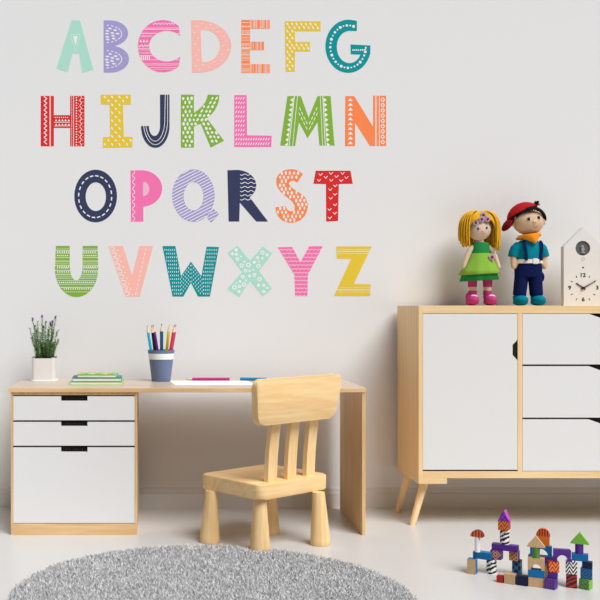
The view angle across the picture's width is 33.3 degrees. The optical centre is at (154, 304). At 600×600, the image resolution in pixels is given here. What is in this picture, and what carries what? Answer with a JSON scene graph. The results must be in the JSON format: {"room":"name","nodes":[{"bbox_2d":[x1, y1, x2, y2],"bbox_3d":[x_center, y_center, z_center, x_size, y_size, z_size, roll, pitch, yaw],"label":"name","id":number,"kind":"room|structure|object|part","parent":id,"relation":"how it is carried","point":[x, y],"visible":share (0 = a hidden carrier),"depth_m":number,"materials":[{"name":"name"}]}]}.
{"room":"child's room","nodes":[
{"label":"child's room","id":0,"kind":"room"},
{"bbox_2d":[0,0,599,487],"bbox_3d":[1.000,-0.578,4.525,14.000,3.000,0.100,0,0,0],"label":"wall","id":1,"kind":"structure","parent":0,"point":[492,105],"depth_m":4.47,"materials":[{"name":"white paint"}]},
{"bbox_2d":[41,96,84,145],"bbox_3d":[-0.421,-0.838,4.475,0.199,0.230,0.001,0,0,0],"label":"letter h decal","id":2,"kind":"object","parent":1,"relation":"attached to","point":[75,121],"visible":1,"depth_m":4.47,"materials":[{"name":"red"}]},
{"bbox_2d":[56,20,92,72],"bbox_3d":[-0.365,-1.178,4.475,0.168,0.241,0.001,0,0,0],"label":"letter a decal","id":3,"kind":"object","parent":1,"relation":"attached to","point":[75,42],"visible":1,"depth_m":4.47,"materials":[{"name":"teal"}]},
{"bbox_2d":[55,246,97,296],"bbox_3d":[-0.357,-0.153,4.475,0.197,0.233,0.001,0,0,0],"label":"letter u-decal","id":4,"kind":"object","parent":1,"relation":"attached to","point":[81,287],"visible":1,"depth_m":4.47,"materials":[{"name":"green paper"}]},
{"bbox_2d":[74,170,116,221],"bbox_3d":[-0.270,-0.497,4.475,0.194,0.240,0.001,0,0,0],"label":"letter o-decal","id":5,"kind":"object","parent":1,"relation":"attached to","point":[92,176],"visible":1,"depth_m":4.47,"materials":[{"name":"blue paper"}]},
{"bbox_2d":[104,20,128,72],"bbox_3d":[-0.176,-1.178,4.475,0.116,0.238,0.001,0,0,0],"label":"letter b decal","id":6,"kind":"object","parent":1,"relation":"attached to","point":[116,59],"visible":1,"depth_m":4.47,"materials":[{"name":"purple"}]},
{"bbox_2d":[101,95,132,147],"bbox_3d":[-0.175,-0.837,4.475,0.146,0.242,0.001,0,0,0],"label":"letter i decal","id":7,"kind":"object","parent":1,"relation":"attached to","point":[116,139],"visible":1,"depth_m":4.47,"materials":[{"name":"yellow"}]},
{"bbox_2d":[109,246,152,296],"bbox_3d":[-0.111,-0.153,4.475,0.205,0.233,0.001,0,0,0],"label":"letter v-decal","id":8,"kind":"object","parent":1,"relation":"attached to","point":[132,284],"visible":1,"depth_m":4.47,"materials":[{"name":"pink paper"}]},
{"bbox_2d":[130,170,161,221],"bbox_3d":[-0.040,-0.497,4.475,0.144,0.235,0.001,0,0,0],"label":"letter p-decal","id":9,"kind":"object","parent":1,"relation":"attached to","point":[146,187],"visible":1,"depth_m":4.47,"materials":[{"name":"pink paper"}]},
{"bbox_2d":[141,95,169,147],"bbox_3d":[0.001,-0.837,4.475,0.130,0.242,0.001,0,0,0],"label":"letter j-decal","id":10,"kind":"object","parent":1,"relation":"attached to","point":[156,141],"visible":1,"depth_m":4.47,"materials":[{"name":"blue"}]},
{"bbox_2d":[138,20,179,71],"bbox_3d":[0.018,-1.179,4.475,0.193,0.238,0.001,0,0,0],"label":"letter c-decal","id":11,"kind":"object","parent":1,"relation":"attached to","point":[155,27],"visible":1,"depth_m":4.47,"materials":[{"name":"pink"}]},
{"bbox_2d":[163,246,218,296],"bbox_3d":[0.163,-0.154,4.475,0.258,0.231,0.001,0,0,0],"label":"letter w decal","id":12,"kind":"object","parent":1,"relation":"attached to","point":[202,284],"visible":1,"depth_m":4.47,"materials":[{"name":"teal paper"}]},
{"bbox_2d":[172,169,218,222],"bbox_3d":[0.185,-0.496,4.475,0.214,0.244,0.001,0,0,0],"label":"letter q decal","id":13,"kind":"object","parent":1,"relation":"attached to","point":[193,175],"visible":1,"depth_m":4.47,"materials":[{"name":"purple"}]},
{"bbox_2d":[181,95,223,147],"bbox_3d":[0.216,-0.838,4.475,0.196,0.241,0.001,0,0,0],"label":"letter k-decal","id":14,"kind":"object","parent":1,"relation":"attached to","point":[189,119],"visible":1,"depth_m":4.47,"materials":[{"name":"green"}]},
{"bbox_2d":[191,20,230,71],"bbox_3d":[0.256,-1.179,4.475,0.183,0.238,0.001,0,0,0],"label":"letter d-decal","id":15,"kind":"object","parent":1,"relation":"attached to","point":[197,26],"visible":1,"depth_m":4.47,"materials":[{"name":"pink"}]},
{"bbox_2d":[227,170,267,221],"bbox_3d":[0.422,-0.498,4.475,0.186,0.236,0.001,0,0,0],"label":"letter r decal","id":16,"kind":"object","parent":1,"relation":"attached to","point":[241,185],"visible":1,"depth_m":4.47,"materials":[{"name":"blue paper"}]},
{"bbox_2d":[227,246,271,296],"bbox_3d":[0.432,-0.153,4.475,0.207,0.236,0.001,0,0,0],"label":"letter x-decal","id":17,"kind":"object","parent":1,"relation":"attached to","point":[250,269],"visible":1,"depth_m":4.47,"materials":[{"name":"teal paper"}]},
{"bbox_2d":[234,95,271,146],"bbox_3d":[0.447,-0.839,4.475,0.171,0.236,0.001,0,0,0],"label":"letter l-decal","id":18,"kind":"object","parent":1,"relation":"attached to","point":[241,139],"visible":1,"depth_m":4.47,"materials":[{"name":"pink"}]},
{"bbox_2d":[241,20,269,72],"bbox_3d":[0.459,-1.178,4.475,0.130,0.242,0.001,0,0,0],"label":"letter e-decal","id":19,"kind":"object","parent":1,"relation":"attached to","point":[246,25],"visible":1,"depth_m":4.47,"materials":[{"name":"orange"}]},
{"bbox_2d":[275,169,307,222],"bbox_3d":[0.622,-0.497,4.475,0.148,0.244,0.001,0,0,0],"label":"letter s-decal","id":20,"kind":"object","parent":1,"relation":"attached to","point":[283,179],"visible":1,"depth_m":4.47,"materials":[{"name":"orange paper"}]},
{"bbox_2d":[0,488,599,507],"bbox_3d":[1.000,0.877,4.469,14.000,0.089,0.012,0,0,0],"label":"baseboard","id":21,"kind":"structure","parent":1,"relation":"attached to","point":[148,497],"depth_m":4.46,"materials":[{"name":"white paint"}]},
{"bbox_2d":[278,246,322,295],"bbox_3d":[0.662,-0.154,4.475,0.206,0.228,0.001,0,0,0],"label":"letter y-decal","id":22,"kind":"object","parent":1,"relation":"attached to","point":[301,270],"visible":1,"depth_m":4.47,"materials":[{"name":"pink paper"}]},
{"bbox_2d":[285,21,320,71],"bbox_3d":[0.673,-1.178,4.475,0.163,0.230,0.001,0,0,0],"label":"letter f-decal","id":23,"kind":"object","parent":1,"relation":"attached to","point":[291,46],"visible":1,"depth_m":4.47,"materials":[{"name":"yellow"}]},
{"bbox_2d":[280,96,333,146],"bbox_3d":[0.694,-0.836,4.475,0.247,0.232,0.001,0,0,0],"label":"letter m-decal","id":24,"kind":"object","parent":1,"relation":"attached to","point":[295,111],"visible":1,"depth_m":4.47,"materials":[{"name":"green paper"}]},
{"bbox_2d":[313,171,352,221],"bbox_3d":[0.811,-0.496,4.475,0.180,0.232,0.001,0,0,0],"label":"letter t-decal","id":25,"kind":"object","parent":1,"relation":"attached to","point":[332,179],"visible":1,"depth_m":4.47,"materials":[{"name":"red paper"}]},
{"bbox_2d":[325,20,369,72],"bbox_3d":[0.879,-1.179,4.475,0.205,0.242,0.001,0,0,0],"label":"letter g-decal","id":26,"kind":"object","parent":1,"relation":"attached to","point":[338,29],"visible":1,"depth_m":4.47,"materials":[{"name":"teal"}]},
{"bbox_2d":[334,246,371,295],"bbox_3d":[0.901,-0.154,4.475,0.173,0.226,0.001,0,0,0],"label":"letter z-decal","id":27,"kind":"object","parent":1,"relation":"attached to","point":[357,254],"visible":1,"depth_m":4.47,"materials":[{"name":"yellow paper"}]},
{"bbox_2d":[345,96,385,145],"bbox_3d":[0.960,-0.839,4.475,0.188,0.230,0.001,0,0,0],"label":"letter n-decal","id":28,"kind":"object","parent":1,"relation":"attached to","point":[375,135],"visible":1,"depth_m":4.47,"materials":[{"name":"orange"}]},
{"bbox_2d":[0,508,599,599],"bbox_3d":[1.000,0.972,0.787,14.000,0.100,7.575,0,0,0],"label":"floor","id":29,"kind":"structure","parent":0,"point":[429,557],"depth_m":3.83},
{"bbox_2d":[11,392,138,534],"bbox_3d":[-0.325,0.636,4.162,0.506,0.572,0.455,0,0,0],"label":"drawer unit","id":30,"kind":"object","parent":29,"relation":"on","point":[75,455],"visible":0.97,"depth_m":3.94,"materials":[{"name":"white wood"}]},
{"bbox_3d":[-0.325,0.722,4.117,0.486,0.303,0.365,0,0,0],"label":"drawer","id":31,"kind":"part","parent":30,"relation":"part of","materials":[{"name":"white paint"}]},
{"bbox_3d":[-0.325,0.516,4.117,0.486,0.095,0.365,0,0,0],"label":"drawer","id":32,"kind":"part","parent":30,"relation":"part of","materials":[{"name":"white paint"}]},
{"bbox_3d":[-0.325,0.414,4.117,0.486,0.096,0.365,0,0,0],"label":"drawer","id":33,"kind":"part","parent":30,"relation":"part of","materials":[{"name":"white paint"}]},
{"bbox_2d":[8,379,365,534],"bbox_3d":[0.128,0.627,4.164,1.432,0.590,0.472,0,0,0],"label":"desk","id":34,"kind":"object","parent":29,"relation":"on","point":[352,396],"visible":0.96,"depth_m":4.05,"materials":[{"name":"brown wood"}]},
{"bbox_2d":[29,315,58,381],"bbox_3d":[-0.483,0.187,4.315,0.142,0.289,0.115,0,0,0],"label":"lavender","id":35,"kind":"object","parent":34,"relation":"on","point":[44,362],"visible":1,"depth_m":4.29,"materials":[{"name":"green plant"}]},
{"bbox_2d":[30,356,57,381],"bbox_3d":[-0.485,0.280,4.315,0.115,0.104,0.115,0,0,0],"label":"pot","id":36,"kind":"object","parent":34,"relation":"on","point":[44,368],"depth_m":4.26,"materials":[{"name":"white ceramic"}]},
{"bbox_2d":[70,379,123,384],"bbox_3d":[-0.244,0.325,4.160,0.220,0.014,0.170,0,0,0],"label":"book","id":37,"kind":"object","parent":34,"relation":"on","point":[122,381],"visible":0.77,"depth_m":4.08,"materials":[{"name":"green paper"}]},
{"bbox_2d":[72,375,121,381],"bbox_3d":[-0.244,0.310,4.160,0.208,0.015,0.159,0,0,-2],"label":"book","id":38,"kind":"object","parent":37,"relation":"on","point":[119,377],"visible":0.72,"depth_m":4.08,"materials":[{"name":"teal paper"}]},
{"bbox_2d":[77,372,117,377],"bbox_3d":[-0.242,0.295,4.145,0.164,0.014,0.120,0,0,1],"label":"book","id":39,"kind":"object","parent":38,"relation":"on","point":[81,374],"visible":1,"depth_m":4.09,"materials":[{"name":"green paper"}]},
{"bbox_2d":[148,349,174,381],"bbox_3d":[0.027,0.264,4.283,0.118,0.136,0.118,0,0,0],"label":"pencil cup","id":40,"kind":"object","parent":34,"relation":"on","point":[161,361],"visible":0.94,"depth_m":4.24,"materials":[{"name":"blue ceramic"}]},
{"bbox_2d":[147,326,151,349],"bbox_3d":[-0.014,0.204,4.268,0.044,0.234,0.014,0,0,-1],"label":"pencil","id":41,"kind":"object","parent":40,"relation":"in","point":[148,332],"visible":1,"depth_m":4.26,"materials":[{"name":"teal paint"}]},
{"bbox_2d":[151,326,155,349],"bbox_3d":[0.001,0.204,4.279,0.036,0.233,0.014,0,0,0],"label":"pencil","id":42,"kind":"object","parent":40,"relation":"in","point":[152,330],"visible":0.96,"depth_m":4.27,"materials":[{"name":"black paint"}]},
{"bbox_2d":[153,325,158,349],"bbox_3d":[0.013,0.203,4.299,0.046,0.237,0.014,0,0,0],"label":"pencil","id":43,"kind":"object","parent":40,"relation":"in","point":[156,342],"visible":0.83,"depth_m":4.29,"materials":[{"name":"purple paint"}]},
{"bbox_2d":[160,324,162,349],"bbox_3d":[0.029,0.201,4.263,0.014,0.240,0.013,0,0,0],"label":"pencil","id":44,"kind":"object","parent":40,"relation":"in","point":[161,328],"visible":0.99,"depth_m":4.26,"materials":[{"name":"blue paint"}]},
{"bbox_2d":[165,324,169,349],"bbox_3d":[0.050,0.203,4.295,0.034,0.237,0.014,0,0,0],"label":"pencil","id":45,"kind":"object","parent":40,"relation":"in","point":[168,330],"visible":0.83,"depth_m":4.29,"materials":[{"name":"yellow paint"}]},
{"bbox_2d":[169,325,174,349],"bbox_3d":[0.064,0.204,4.267,0.046,0.235,0.014,0,0,0],"label":"pencil","id":46,"kind":"object","parent":40,"relation":"in","point":[173,330],"visible":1,"depth_m":4.26,"materials":[{"name":"red paint"}]},
{"bbox_2d":[187,378,229,380],"bbox_3d":[0.232,0.325,4.315,0.192,0.013,0.012,0,0,0],"label":"pencil","id":47,"kind":"object","parent":34,"relation":"on","point":[192,379],"visible":1,"depth_m":4.31,"materials":[{"name":"pink paint"}]},
{"bbox_2d":[170,381,252,384],"bbox_3d":[0.244,0.331,4.178,0.361,0.001,0.220,0,0,0],"label":"sheet","id":48,"kind":"object","parent":34,"relation":"on","point":[173,382],"visible":0.86,"depth_m":4.19,"materials":[{"name":"white paper"}]},
{"bbox_2d":[240,377,265,380],"bbox_3d":[0.444,0.325,4.312,0.139,0.013,0.012,0,0,10],"label":"pencil","id":49,"kind":"object","parent":34,"relation":"on","point":[241,378],"visible":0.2,"depth_m":4.31,"materials":[{"name":"blue paint"}]},
{"bbox_3d":[0.836,0.636,4.166,0.014,0.572,0.468,0,0,0],"label":"panel","id":50,"kind":"part","parent":34,"relation":"part of","materials":[{"name":"brown wood"}]},
{"bbox_2d":[4,543,417,599],"bbox_3d":[0.171,0.910,3.080,1.289,0.023,1.276,0,0,20],"label":"round rug","id":51,"kind":"object","parent":29,"relation":"on","point":[185,572],"visible":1,"depth_m":3.27,"materials":[{"name":"grey carpet"}]},
{"bbox_2d":[200,374,340,551],"bbox_3d":[0.436,0.595,3.819,0.467,0.653,0.395,0,0,-40],"label":"child chair","id":52,"kind":"object","parent":29,"relation":"on","point":[292,401],"visible":0.98,"depth_m":3.74,"materials":[{"name":"brown wood"}]},
{"bbox_3d":[0.213,0.821,3.815,0.077,0.202,0.077,0,0,-40],"label":"leg","id":53,"kind":"part","parent":52,"relation":"part of","materials":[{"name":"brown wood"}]},
{"bbox_3d":[0.391,0.819,3.660,0.077,0.198,0.077,0,0,-40],"label":"leg","id":54,"kind":"part","parent":52,"relation":"part of","materials":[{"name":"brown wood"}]},
{"bbox_3d":[0.430,0.692,3.856,0.386,0.056,0.330,0,0,-40],"label":"seat","id":55,"kind":"part","parent":52,"relation":"part of","materials":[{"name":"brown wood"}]},
{"bbox_3d":[0.464,0.821,3.962,0.077,0.202,0.077,0,0,-40],"label":"leg","id":56,"kind":"part","parent":52,"relation":"part of","materials":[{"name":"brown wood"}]},
{"bbox_3d":[0.535,0.354,3.699,0.467,0.171,0.046,0,0,-39],"label":"backrest","id":57,"kind":"part","parent":52,"relation":"part of","materials":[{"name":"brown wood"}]},
{"bbox_3d":[0.636,0.821,3.778,0.077,0.202,0.077,0,0,-40],"label":"leg","id":58,"kind":"part","parent":52,"relation":"part of","materials":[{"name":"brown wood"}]},
{"bbox_2d":[467,557,476,574],"bbox_3d":[1.090,0.896,3.374,0.028,0.051,0.025,0,0,34],"label":"block","id":59,"kind":"object","parent":29,"relation":"on","point":[471,562],"visible":1,"depth_m":3.37,"materials":[{"name":"brown wood"}]},
{"bbox_2d":[473,550,491,559],"bbox_3d":[1.126,0.859,3.374,0.060,0.023,0.030,0,0,34],"label":"block","id":60,"kind":"object","parent":59,"relation":"on","point":[485,555],"visible":0.94,"depth_m":3.36,"materials":[{"name":"blue wood"}]},
{"bbox_2d":[475,537,479,551],"bbox_3d":[1.107,0.821,3.372,0.018,0.053,0.018,0,0,34],"label":"block","id":61,"kind":"object","parent":60,"relation":"on","point":[477,539],"visible":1,"depth_m":3.36,"materials":[{"name":"white wood"}]},
{"bbox_2d":[470,529,484,537],"bbox_3d":[1.108,0.783,3.372,0.044,0.024,0.022,0,0,34],"label":"block","id":62,"kind":"object","parent":61,"relation":"on","point":[476,533],"visible":1,"depth_m":3.36,"materials":[{"name":"red"}]},
{"bbox_2d":[486,559,496,573],"bbox_3d":[1.157,0.896,3.377,0.033,0.051,0.033,0,0,34],"label":"block","id":63,"kind":"object","parent":29,"relation":"on","point":[491,565],"visible":0.93,"depth_m":3.36,"materials":[{"name":"paint"}]},
{"bbox_2d":[490,549,502,559],"bbox_3d":[1.173,0.855,3.370,0.036,0.031,0.030,0,0,34],"label":"block","id":64,"kind":"object","parent":63,"relation":"on","point":[496,554],"visible":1,"depth_m":3.36,"materials":[{"name":"purple wood"}]},
{"bbox_2d":[492,542,518,551],"bbox_3d":[1.200,0.829,3.364,0.086,0.020,0.028,0,0,29],"label":"block","id":65,"kind":"object","parent":64,"relation":"on","point":[495,545],"visible":1,"depth_m":3.35,"materials":[{"name":"purple wood"}]},
{"bbox_2d":[500,530,508,544],"bbox_3d":[1.199,0.794,3.369,0.031,0.050,0.031,0,0,34],"label":"block","id":66,"kind":"object","parent":65,"relation":"on","point":[504,535],"visible":0.93,"depth_m":3.36,"materials":[{"name":"paint"}]},
{"bbox_2d":[498,520,510,530],"bbox_3d":[1.197,0.753,3.365,0.032,0.032,0.038,0,0,34],"label":"block","id":67,"kind":"object","parent":66,"relation":"on","point":[502,525],"visible":0.95,"depth_m":3.35,"materials":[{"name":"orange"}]},
{"bbox_2d":[498,509,510,521],"bbox_3d":[1.198,0.719,3.365,0.038,0.038,0.034,0,0,34],"label":"block","id":68,"kind":"object","parent":67,"relation":"on","point":[504,516],"visible":1,"depth_m":3.35,"materials":[{"name":"purple wood"}]},
{"bbox_2d":[395,306,599,525],"bbox_3d":[1.898,0.463,4.265,1.665,0.919,0.360,0,0,0],"label":"sideboard","id":69,"kind":"object","parent":29,"relation":"on","point":[483,391],"visible":0.99,"depth_m":4.09,"materials":[{"name":"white wood"}]},
{"bbox_3d":[1.104,0.833,4.355,0.078,0.177,0.036,0,0,28],"label":"leg","id":70,"kind":"part","parent":69,"relation":"part of","materials":[{"name":"brown wood"}]},
{"bbox_3d":[1.110,0.833,4.134,0.101,0.177,0.036,0,0,-29],"label":"leg","id":71,"kind":"part","parent":69,"relation":"part of","materials":[{"name":"brown wood"}]},
{"bbox_3d":[1.156,0.733,4.265,0.118,0.024,0.360,0,0,0],"label":"leg rail","id":72,"kind":"part","parent":69,"relation":"part of","materials":[{"name":"brown wood"}]},
{"bbox_3d":[1.312,0.361,4.095,0.392,0.649,0.017,0,0,0],"label":"door","id":73,"kind":"part","parent":69,"relation":"part of","materials":[{"name":"white paint"}]},
{"bbox_2d":[458,210,500,304],"bbox_3d":[1.431,-0.208,4.332,0.183,0.420,0.138,0,0,0],"label":"doll","id":74,"kind":"object","parent":69,"relation":"on","point":[481,262],"visible":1,"depth_m":4.30,"materials":[{"name":"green fabric"}]},
{"bbox_2d":[488,253,495,260],"bbox_3d":[1.470,-0.209,4.283,0.031,0.032,0.004,0,0,0],"label":"flower","id":75,"kind":"object","parent":74,"relation":"on","point":[491,257],"depth_m":4.28,"materials":[{"name":"pink fabric"}]},
{"bbox_3d":[1.898,0.019,4.265,1.567,0.032,0.360,0,0,0],"label":"panel","id":76,"kind":"part","parent":69,"relation":"part of","materials":[{"name":"brown wood"}]},
{"bbox_3d":[1.694,0.470,4.104,1.158,0.445,0.010,0,0,0],"label":"frame","id":77,"kind":"part","parent":69,"relation":"part of","materials":[{"name":"white wood"}]},
{"bbox_3d":[1.898,0.707,4.091,1.567,0.029,0.012,0,0,0],"label":"rail","id":78,"kind":"part","parent":69,"relation":"part of","materials":[{"name":"brown wood"}]},
{"bbox_2d":[501,201,548,305],"bbox_3d":[1.635,-0.228,4.337,0.190,0.462,0.134,0,0,29],"label":"doll","id":79,"kind":"object","parent":69,"relation":"on","point":[528,256],"visible":1,"depth_m":4.30,"materials":[{"name":"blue fabric"}]},
{"bbox_3d":[1.901,0.583,4.255,0.743,0.214,0.339,0,0,0],"label":"drawer","id":80,"kind":"part","parent":69,"relation":"part of","materials":[{"name":"white paint"}]},
{"bbox_3d":[1.901,0.361,4.255,0.743,0.214,0.339,0,0,0],"label":"drawer","id":81,"kind":"part","parent":69,"relation":"part of","materials":[{"name":"white paint"}]},
{"bbox_3d":[1.901,0.142,4.255,0.743,0.210,0.339,0,0,0],"label":"drawer","id":82,"kind":"part","parent":69,"relation":"part of","materials":[{"name":"white paint"}]},
{"bbox_2d":[561,227,599,305],"bbox_3d":[1.879,-0.169,4.324,0.169,0.344,0.041,0,0,0],"label":"cuckoo clock","id":83,"kind":"object","parent":69,"relation":"on","point":[580,254],"visible":1,"depth_m":4.31,"materials":[{"name":"white wood"}]},
{"bbox_2d":[496,574,503,582],"bbox_3d":[1.150,0.911,3.268,0.021,0.023,0.022,0,0,34],"label":"block","id":84,"kind":"object","parent":29,"relation":"on","point":[499,578],"visible":1,"depth_m":3.26,"materials":[{"name":"red wood"}]},
{"bbox_2d":[504,572,516,584],"bbox_3d":[1.178,0.906,3.255,0.034,0.032,0.030,0,0,34],"label":"block","id":85,"kind":"object","parent":29,"relation":"on","point":[509,577],"visible":1,"depth_m":3.24,"materials":[{"name":"brown wood"}]},
{"bbox_2d":[512,559,521,573],"bbox_3d":[1.241,0.897,3.365,0.028,0.049,0.028,0,0,34],"label":"block","id":86,"kind":"object","parent":29,"relation":"on","point":[516,565],"visible":0.69,"depth_m":3.35,"materials":[{"name":"blue wood"}]},
{"bbox_2d":[509,550,519,560],"bbox_3d":[1.230,0.856,3.362,0.029,0.033,0.030,0,0,34],"label":"block","id":87,"kind":"object","parent":86,"relation":"on","point":[513,556],"visible":0.9,"depth_m":3.35,"materials":[{"name":"multicoloured wood"}]},
{"bbox_2d":[516,574,527,585],"bbox_3d":[1.210,0.906,3.233,0.034,0.032,0.022,0,0,34],"label":"block","id":88,"kind":"object","parent":29,"relation":"on","point":[522,580],"visible":1,"depth_m":3.23,"materials":[{"name":"blue wood"}]},
{"bbox_2d":[528,577,544,587],"bbox_3d":[1.252,0.906,3.222,0.050,0.032,0.030,0,0,24],"label":"block","id":89,"kind":"object","parent":29,"relation":"on","point":[532,581],"visible":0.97,"depth_m":3.21,"materials":[{"name":"brown wood"}]},
{"bbox_2d":[528,568,544,577],"bbox_3d":[1.251,0.878,3.221,0.050,0.024,0.030,0,0,24],"label":"block","id":90,"kind":"object","parent":89,"relation":"on","point":[534,572],"visible":1,"depth_m":3.21,"materials":[{"name":"blue wood"}]},
{"bbox_2d":[528,556,544,570],"bbox_3d":[1.251,0.848,3.222,0.052,0.039,0.030,0,0,24],"label":"block","id":91,"kind":"object","parent":90,"relation":"on","point":[531,561],"visible":1,"depth_m":3.21,"materials":[{"name":"brown wood"}]},
{"bbox_2d":[532,547,539,558],"bbox_3d":[1.250,0.810,3.220,0.023,0.037,0.023,0,0,24],"label":"block","id":92,"kind":"object","parent":91,"relation":"on","point":[535,551],"visible":1,"depth_m":3.21,"materials":[{"name":"green wood"}]},
{"bbox_2d":[526,535,544,547],"bbox_3d":[1.250,0.774,3.220,0.059,0.037,0.024,0,0,24],"label":"block","id":93,"kind":"object","parent":92,"relation":"on","point":[536,542],"visible":1,"depth_m":3.21,"materials":[{"name":"brown wood"}]},
{"bbox_2d":[545,563,547,576],"bbox_3d":[1.313,0.893,3.303,0.020,0.058,0.028,0,0,24],"label":"block","id":94,"kind":"object","parent":29,"relation":"on","point":[546,570],"visible":0.13,"depth_m":3.29,"materials":[{"name":"brown wood"}]},
{"bbox_2d":[528,553,552,562],"bbox_3d":[1.304,0.854,3.302,0.090,0.021,0.030,0,0,24],"label":"block","id":95,"kind":"object","parent":94,"relation":"on","point":[545,556],"visible":0.29,"depth_m":3.29,"materials":[{"name":"purple wood"}]},
{"bbox_2d":[530,545,551,557],"bbox_3d":[1.299,0.826,3.302,0.069,0.036,0.026,0,0,24],"label":"block","id":96,"kind":"object","parent":95,"relation":"on","point":[547,549],"visible":0.54,"depth_m":3.28,"materials":[{"name":"blue wood"}]},
{"bbox_2d":[537,536,549,546],"bbox_3d":[1.306,0.791,3.303,0.039,0.034,0.024,0,0,24],"label":"block","id":97,"kind":"object","parent":96,"relation":"on","point":[545,540],"visible":0.66,"depth_m":3.29,"materials":[{"name":"orange wood"}]},
{"bbox_2d":[536,528,549,536],"bbox_3d":[1.305,0.762,3.302,0.044,0.026,0.022,0,0,24],"label":"block","id":98,"kind":"object","parent":97,"relation":"on","point":[542,531],"visible":0.95,"depth_m":3.29,"materials":[{"name":"orange wood"}]},
{"bbox_2d":[544,576,557,589],"bbox_3d":[1.289,0.905,3.196,0.033,0.034,0.032,0,0,40],"label":"block","id":99,"kind":"object","parent":29,"relation":"on","point":[549,583],"visible":1,"depth_m":3.19,"materials":[{"name":"purple wood"}]},
{"bbox_2d":[548,572,557,578],"bbox_3d":[1.297,0.878,3.202,0.029,0.020,0.028,0,0,28],"label":"block","id":100,"kind":"object","parent":99,"relation":"on","point":[554,575],"visible":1,"depth_m":3.19,"materials":[{"name":"purple wood"}]},
{"bbox_2d":[547,560,558,572],"bbox_3d":[1.298,0.851,3.202,0.033,0.034,0.030,0,0,10],"label":"block","id":101,"kind":"object","parent":100,"relation":"on","point":[552,566],"visible":1,"depth_m":3.19,"materials":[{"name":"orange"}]},
{"bbox_2d":[566,574,576,588],"bbox_3d":[1.361,0.899,3.209,0.033,0.045,0.026,0,0,24],"label":"block","id":102,"kind":"object","parent":29,"relation":"on","point":[571,580],"visible":1,"depth_m":3.20,"materials":[{"name":"paint"}]},
{"bbox_2d":[566,559,576,574],"bbox_3d":[1.361,0.856,3.210,0.034,0.043,0.028,0,0,24],"label":"block","id":103,"kind":"object","parent":102,"relation":"on","point":[571,567],"visible":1,"depth_m":3.20,"materials":[{"name":"white wood"}]},
{"bbox_2d":[553,548,570,561],"bbox_3d":[1.329,0.816,3.208,0.053,0.038,0.024,0,0,16],"label":"block","id":104,"kind":"object","parent":103,"relation":"on","point":[557,552],"visible":1,"depth_m":3.20,"materials":[{"name":"purple wood"}]},
{"bbox_2d":[572,552,587,561],"bbox_3d":[1.388,0.823,3.207,0.050,0.023,0.026,0,0,24],"label":"block","id":105,"kind":"object","parent":103,"relation":"on","point":[575,557],"visible":1,"depth_m":3.20,"materials":[{"name":"blue wood"}]},
{"bbox_2d":[575,544,583,553],"bbox_3d":[1.386,0.794,3.209,0.026,0.033,0.026,0,0,24],"label":"block","id":106,"kind":"object","parent":105,"relation":"on","point":[579,548],"visible":1,"depth_m":3.20,"materials":[{"name":"purple wood"}]},
{"bbox_2d":[570,532,588,544],"bbox_3d":[1.387,0.760,3.207,0.059,0.038,0.024,0,0,26],"label":"block","id":107,"kind":"object","parent":106,"relation":"on","point":[579,538],"visible":1,"depth_m":3.20,"materials":[{"name":"green wood"}]},
{"bbox_2d":[579,578,592,589],"bbox_3d":[1.401,0.905,3.193,0.032,0.033,0.034,0,0,44],"label":"block","id":108,"kind":"object","parent":29,"relation":"on","point":[585,584],"visible":1,"depth_m":3.18,"materials":[{"name":"green wood"}]},
{"bbox_2d":[580,566,592,579],"bbox_3d":[1.403,0.872,3.194,0.034,0.034,0.028,0,0,28],"label":"block","id":109,"kind":"object","parent":108,"relation":"on","point":[584,573],"visible":1,"depth_m":3.18,"materials":[{"name":"blue wood"}]},
{"bbox_2d":[582,561,592,568],"bbox_3d":[1.407,0.845,3.195,0.030,0.021,0.026,0,0,28],"label":"block","id":110,"kind":"object","parent":109,"relation":"on","point":[587,565],"visible":1,"depth_m":3.18,"materials":[{"name":"blue wood"}]}
]}

